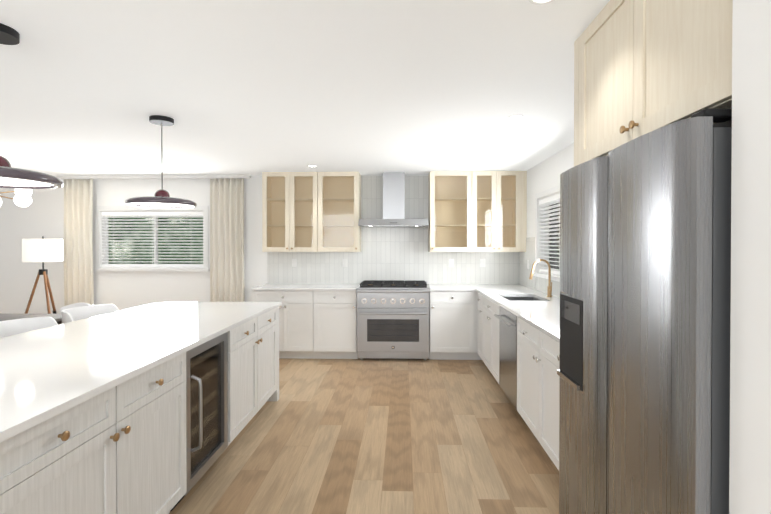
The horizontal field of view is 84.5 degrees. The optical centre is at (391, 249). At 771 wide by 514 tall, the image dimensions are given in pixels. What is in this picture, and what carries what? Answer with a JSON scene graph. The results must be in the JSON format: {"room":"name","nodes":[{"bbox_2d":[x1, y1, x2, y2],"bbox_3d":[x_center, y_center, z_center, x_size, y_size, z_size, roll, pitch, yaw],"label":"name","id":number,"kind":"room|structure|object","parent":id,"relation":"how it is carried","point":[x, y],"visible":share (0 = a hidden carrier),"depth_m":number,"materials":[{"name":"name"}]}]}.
{"room":"kitchen","nodes":[
{"label":"kitchen","id":0,"kind":"room"},
{"bbox_2d":[0,175,378,313],"bbox_3d":[-2.681,0.182,6.107,9.250,2.440,0.150,0,0,2],"label":"wall","id":1,"kind":"structure","parent":0,"point":[40,215],"depth_m":6.07,"materials":[{"name":"white paint"}]},
{"bbox_2d":[93,206,209,271],"bbox_3d":[-3.412,-0.152,6.083,1.670,0.930,0.167,0,0,2],"label":"window","id":2,"kind":"structure","parent":1,"relation":"in","point":[99,210],"depth_m":6.04,"materials":[{"name":"white plastic"}]},
{"bbox_2d":[102,211,202,266],"bbox_3d":[-3.412,-0.145,6.081,1.472,0.787,0.054,0,0,2],"label":"window blinds","id":3,"kind":"object","parent":2,"relation":"attached to","point":[187,214],"visible":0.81,"depth_m":6.07,"materials":[{"name":"white plastic"}]},
{"bbox_2d":[262,172,321,250],"bbox_3d":[-1.314,-0.500,5.814,0.810,1.064,0.350,0,0,2],"label":"upper cabinet","id":4,"kind":"object","parent":1,"relation":"attached to","point":[291,201],"depth_m":5.65,"materials":[{"name":"beige wood"}]},
{"bbox_2d":[322,172,357,250],"bbox_3d":[-0.732,-0.500,5.797,0.610,1.064,0.350,0,0,2],"label":"upper cabinet","id":5,"kind":"object","parent":1,"relation":"attached to","point":[339,189],"depth_m":5.96,"materials":[{"name":"beige wood"}]},
{"bbox_2d":[358,172,428,226],"bbox_3d":[0.034,-0.668,5.694,0.910,0.729,0.492,0,0,2],"label":"range hood","id":6,"kind":"object","parent":1,"relation":"attached to","point":[393,199],"visible":1,"depth_m":5.68,"materials":[{"name":"silver metal"}]},
{"bbox_2d":[267,175,559,297],"bbox_3d":[-0.036,-0.258,3.997,3.545,1.520,3.915,0,0,2],"label":"backsplash","id":7,"kind":"structure","parent":1,"relation":"attached to","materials":[{"name":"tile"}]},
{"bbox_2d":[292,259,296,266],"bbox_3d":[-1.369,0.191,5.984,0.072,0.115,0.007,0,0,2],"label":"outlet","id":8,"kind":"object","parent":7,"relation":"attached to","point":[294,261],"depth_m":5.98,"materials":[{"name":"white plastic"}]},
{"bbox_2d":[342,259,346,266],"bbox_3d":[-0.654,0.191,5.964,0.072,0.115,0.007,0,0,2],"label":"outlet","id":9,"kind":"object","parent":7,"relation":"attached to","point":[344,262],"depth_m":5.96,"materials":[{"name":"white plastic"}]},
{"bbox_2d":[449,259,453,266],"bbox_3d":[0.840,0.191,5.922,0.072,0.115,0.007,0,0,2],"label":"outlet","id":10,"kind":"object","parent":7,"relation":"attached to","point":[451,261],"depth_m":5.92,"materials":[{"name":"white plastic"}]},
{"bbox_2d":[480,259,484,266],"bbox_3d":[1.274,0.191,5.910,0.072,0.115,0.007,0,0,2],"label":"outlet","id":11,"kind":"object","parent":7,"relation":"attached to","point":[482,261],"depth_m":5.91,"materials":[{"name":"white plastic"}]},
{"bbox_2d":[434,171,477,251],"bbox_3d":[0.821,-0.499,5.754,0.615,1.064,0.350,0,0,2],"label":"upper cabinet","id":12,"kind":"object","parent":1,"relation":"attached to","point":[477,211],"depth_m":5.91,"materials":[{"name":"beige wood"}]},
{"bbox_2d":[478,171,526,251],"bbox_3d":[1.392,-0.499,5.738,0.784,1.064,0.350,0,0,2],"label":"upper cabinet","id":13,"kind":"object","parent":1,"relation":"attached to","point":[502,195],"depth_m":5.58,"materials":[{"name":"beige wood"}]},
{"bbox_2d":[0,0,609,176],"bbox_3d":[-2.808,-1.049,1.524,9.250,0.100,9.300,0,0,2],"label":"ceiling","id":14,"kind":"structure","parent":0,"point":[361,87],"depth_m":2.61,"materials":[{"name":"white paint"}]},
{"bbox_2d":[0,189,31,206],"bbox_3d":[-4.222,-0.736,4.467,0.738,0.574,0.719,0,0,2],"label":"globe","id":15,"kind":"object","parent":14,"relation":"hanging from","point":[22,198],"visible":0.81,"depth_m":4.50,"materials":[{"name":"white glass"}]},
{"bbox_2d":[0,23,63,188],"bbox_3d":[-1.801,-0.653,1.929,0.490,0.698,0.490,0,0,2],"label":"pendant light","id":16,"kind":"object","parent":14,"relation":"hanging from","point":[14,178],"visible":1,"depth_m":1.93,"materials":[{"name":"black metal"}]},
{"bbox_2d":[56,175,250,178],"bbox_3d":[-3.335,-1.013,5.941,2.750,0.044,0.050,0,0,2],"label":"track rail","id":17,"kind":"object","parent":14,"relation":"attached to","point":[148,176],"visible":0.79,"depth_m":5.92,"materials":[{"name":"white plastic"}]},
{"bbox_2d":[64,179,93,305],"bbox_3d":[-4.411,0.201,5.981,0.423,2.375,0.066,0,0,2],"label":"curtain","id":18,"kind":"object","parent":17,"relation":"hanging from","point":[78,245],"visible":0.62,"depth_m":5.98,"materials":[{"name":"beige fabric"}]},
{"bbox_2d":[210,178,244,301],"bbox_3d":[-2.292,0.201,5.923,0.483,2.375,0.066,0,0,2],"label":"curtain","id":19,"kind":"object","parent":17,"relation":"hanging from","point":[226,240],"visible":0.69,"depth_m":5.92,"materials":[{"name":"beige fabric"}]},
{"bbox_2d":[125,115,196,207],"bbox_3d":[-1.778,-0.676,3.289,0.490,0.674,0.490,0,0,2],"label":"pendant light","id":20,"kind":"object","parent":14,"relation":"hanging from","point":[161,198],"visible":1,"depth_m":3.24,"materials":[{"name":"black metal"}]},
{"bbox_2d":[528,0,554,4],"bbox_3d":[0.602,-0.998,1.669,0.123,0.003,0.123,0,1,-43],"label":"recessed light","id":21,"kind":"object","parent":14,"relation":"in","point":[534,2],"depth_m":1.71,"materials":[{"name":"white plastic"}]},
{"bbox_2d":[169,358,558,513],"bbox_3d":[-2.808,1.491,1.545,9.250,0.100,9.300,0,0,2],"label":"floor","id":22,"kind":"structure","parent":0,"point":[376,436],"depth_m":3.01,"materials":[{"name":"brown wood"}]},
{"bbox_2d":[0,317,57,337],"bbox_3d":[-2.303,0.952,2.717,0.508,0.963,0.524,0,0,2],"label":"bar stool","id":23,"kind":"object","parent":22,"relation":"on","point":[13,327],"visible":0.04,"depth_m":2.87,"materials":[{"name":"white"}]},
{"bbox_2d":[0,313,61,324],"bbox_3d":[-4.433,1.046,3.882,2.370,0.750,1.090,0,0,2],"label":"dining table","id":24,"kind":"object","parent":22,"relation":"on","point":[13,316],"visible":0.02,"depth_m":4.22,"materials":[{"name":"grey"}]},
{"bbox_2d":[22,236,62,313],"bbox_3d":[-4.482,0.622,5.537,0.603,1.579,0.551,0,0,2],"label":"tripod floor lamp","id":25,"kind":"object","parent":22,"relation":"on","point":[42,250],"visible":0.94,"depth_m":5.37,"materials":[{"name":"white fabric"}]},
{"bbox_2d":[60,303,89,313],"bbox_3d":[-3.595,1.018,4.709,0.420,0.797,0.430,0,0,2],"label":"dining chair","id":26,"kind":"object","parent":22,"relation":"on","point":[74,305],"visible":0.08,"depth_m":4.89,"materials":[{"name":"white"}]},
{"bbox_2d":[61,304,118,323],"bbox_3d":[-2.285,0.947,3.357,0.508,0.963,0.524,0,0,2],"label":"bar stool","id":27,"kind":"object","parent":22,"relation":"on","point":[75,313],"visible":0.12,"depth_m":3.46,"materials":[{"name":"white"}]},
{"bbox_2d":[0,302,281,513],"bbox_3d":[-1.547,0.990,2.296,0.928,0.888,3.480,0,0,2],"label":"kitchen island","id":28,"kind":"object","parent":22,"relation":"on","point":[92,415],"depth_m":1.83,"materials":[{"name":"white wood"}]},
{"bbox_2d":[0,302,279,437],"bbox_3d":[-1.681,0.531,2.306,1.180,0.029,3.500,0,0,2],"label":"island countertop","id":29,"kind":"structure","parent":28,"relation":"on","point":[43,371],"depth_m":2.19,"materials":[{"name":"white stone"}]},
{"bbox_2d":[170,332,227,510],"bbox_3d":[-1.371,0.992,2.599,0.629,0.880,0.563,0,0,2],"label":"wine cooler","id":30,"kind":"object","parent":28,"relation":"in","point":[206,404],"visible":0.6,"depth_m":2.60,"materials":[{"name":"black"}]},
{"bbox_2d":[252,291,318,358],"bbox_3d":[-1.340,0.962,5.686,0.844,0.888,0.630,0,0,2],"label":"base cabinet","id":31,"kind":"object","parent":22,"relation":"on","point":[315,293],"depth_m":5.37,"materials":[{"name":"white wood"}]},
{"bbox_2d":[251,283,359,290],"bbox_3d":[-1.098,0.503,5.666,1.339,0.029,0.650,0,0,2],"label":"countertop","id":32,"kind":"structure","parent":31,"relation":"on","point":[269,286],"depth_m":5.44,"materials":[{"name":"white stone"}]},
{"bbox_2d":[319,291,357,358],"bbox_3d":[-0.734,0.962,5.669,0.612,0.888,0.630,0,0,2],"label":"base cabinet","id":33,"kind":"object","parent":22,"relation":"on","point":[337,309],"depth_m":5.36,"materials":[{"name":"white wood"}]},
{"bbox_2d":[357,280,429,359],"bbox_3d":[0.031,0.920,5.593,0.910,0.974,0.716,0,0,2],"label":"range","id":34,"kind":"object","parent":22,"relation":"on","point":[392,318],"visible":1,"depth_m":5.30,"materials":[{"name":"silver metal"}]},
{"bbox_2d":[429,287,474,359],"bbox_3d":[0.798,0.962,5.627,0.609,0.888,0.630,0,0,2],"label":"base cabinet","id":35,"kind":"object","parent":22,"relation":"on","point":[451,313],"depth_m":5.32,"materials":[{"name":"white wood"}]},
{"bbox_2d":[427,283,522,290],"bbox_3d":[1.137,0.503,5.603,1.289,0.029,0.650,0,0,2],"label":"countertop","id":36,"kind":"structure","parent":35,"relation":"on","point":[434,286],"depth_m":5.71,"materials":[{"name":"white stone"}]},
{"bbox_2d":[475,287,550,298],"bbox_3d":[1.405,0.508,4.986,0.720,0.029,0.570,0,0,2],"label":"countertop","id":37,"kind":"structure","parent":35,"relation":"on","point":[530,292],"depth_m":4.96,"materials":[{"name":"white stone"}]},
{"bbox_2d":[483,315,498,383],"bbox_3d":[1.401,1.102,4.498,0.700,0.628,0.860,0,0,2],"label":"base cabinet","id":38,"kind":"object","parent":22,"relation":"on","point":[490,322],"depth_m":4.45,"materials":[{"name":"white wood"}]},
{"bbox_2d":[494,306,516,409],"bbox_3d":[1.301,0.980,3.756,0.658,0.884,0.617,0,0,2],"label":"dishwasher","id":39,"kind":"object","parent":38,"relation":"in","point":[507,351],"visible":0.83,"depth_m":3.72,"materials":[{"name":"silver metal"}]},
{"bbox_2d":[475,291,526,359],"bbox_3d":[1.417,0.967,5.090,0.700,0.888,0.448,0,0,2],"label":"base cabinet","id":40,"kind":"object","parent":22,"relation":"on","point":[484,304],"depth_m":4.94,"materials":[{"name":"white wood"}]},
{"bbox_2d":[517,319,534,435],"bbox_3d":[1.363,0.983,3.129,0.700,0.888,0.623,0,0,2],"label":"base cabinet","id":41,"kind":"object","parent":22,"relation":"on","point":[525,333],"depth_m":3.21,"materials":[{"name":"white wood"}]},
{"bbox_2d":[535,331,559,469],"bbox_3d":[1.345,0.989,2.479,0.700,0.888,0.923,0,0,2],"label":"base cabinet","id":42,"kind":"object","parent":22,"relation":"on","point":[547,352],"depth_m":2.74,"materials":[{"name":"white wood"}]},
{"bbox_2d":[495,299,559,346],"bbox_3d":[1.351,0.524,3.074,0.720,0.029,2.135,0,0,2],"label":"countertop","id":43,"kind":"structure","parent":42,"relation":"on","point":[543,314],"depth_m":3.40,"materials":[{"name":"white stone"}]},
{"bbox_2d":[529,259,551,296],"bbox_3d":[1.562,0.299,4.414,0.241,0.395,0.098,0,0,2],"label":"faucet","id":44,"kind":"object","parent":43,"relation":"on","point":[549,290],"visible":1,"depth_m":4.42,"materials":[{"name":"gold metal"}]},
{"bbox_2d":[557,108,731,513],"bbox_3d":[1.188,0.538,1.528,0.902,1.806,0.909,0,0,2],"label":"refrigerator","id":45,"kind":"object","parent":22,"relation":"on","point":[643,372],"visible":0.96,"depth_m":1.23,"materials":[{"name":"grey metal"}]},
{"bbox_2d":[527,142,573,237],"bbox_3d":[1.738,0.222,1.333,0.150,2.440,9.150,0,0,2],"label":"wall","id":46,"kind":"structure","parent":0,"point":[544,175],"depth_m":4.88,"materials":[{"name":"white paint"}]},
{"bbox_2d":[533,185,559,281],"bbox_3d":[1.783,-0.169,4.425,0.167,0.990,1.520,0,0,2],"label":"window","id":47,"kind":"structure","parent":46,"relation":"in","point":[555,190],"depth_m":5.04,"materials":[{"name":"white plastic"}]},
{"bbox_2d":[539,193,559,273],"bbox_3d":[1.780,-0.161,4.425,0.054,0.847,1.322,0,0,2],"label":"window blinds","id":48,"kind":"object","parent":47,"relation":"attached to","point":[550,200],"visible":0.48,"depth_m":4.73,"materials":[{"name":"white plastic"}]},
{"bbox_2d":[574,0,732,166],"bbox_3d":[1.255,-0.693,1.537,0.824,0.607,1.004,0,0,2],"label":"upper cabinet","id":49,"kind":"object","parent":46,"relation":"attached to","point":[642,67],"visible":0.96,"depth_m":1.46,"materials":[{"name":"beige wood"}]},
{"bbox_2d":[729,0,770,513],"bbox_3d":[1.244,0.226,0.930,0.815,2.440,0.218,0,0,2],"label":"wall","id":50,"kind":"structure","parent":0,"point":[750,414],"depth_m":0.99,"materials":[{"name":"white paint"}]}
]}

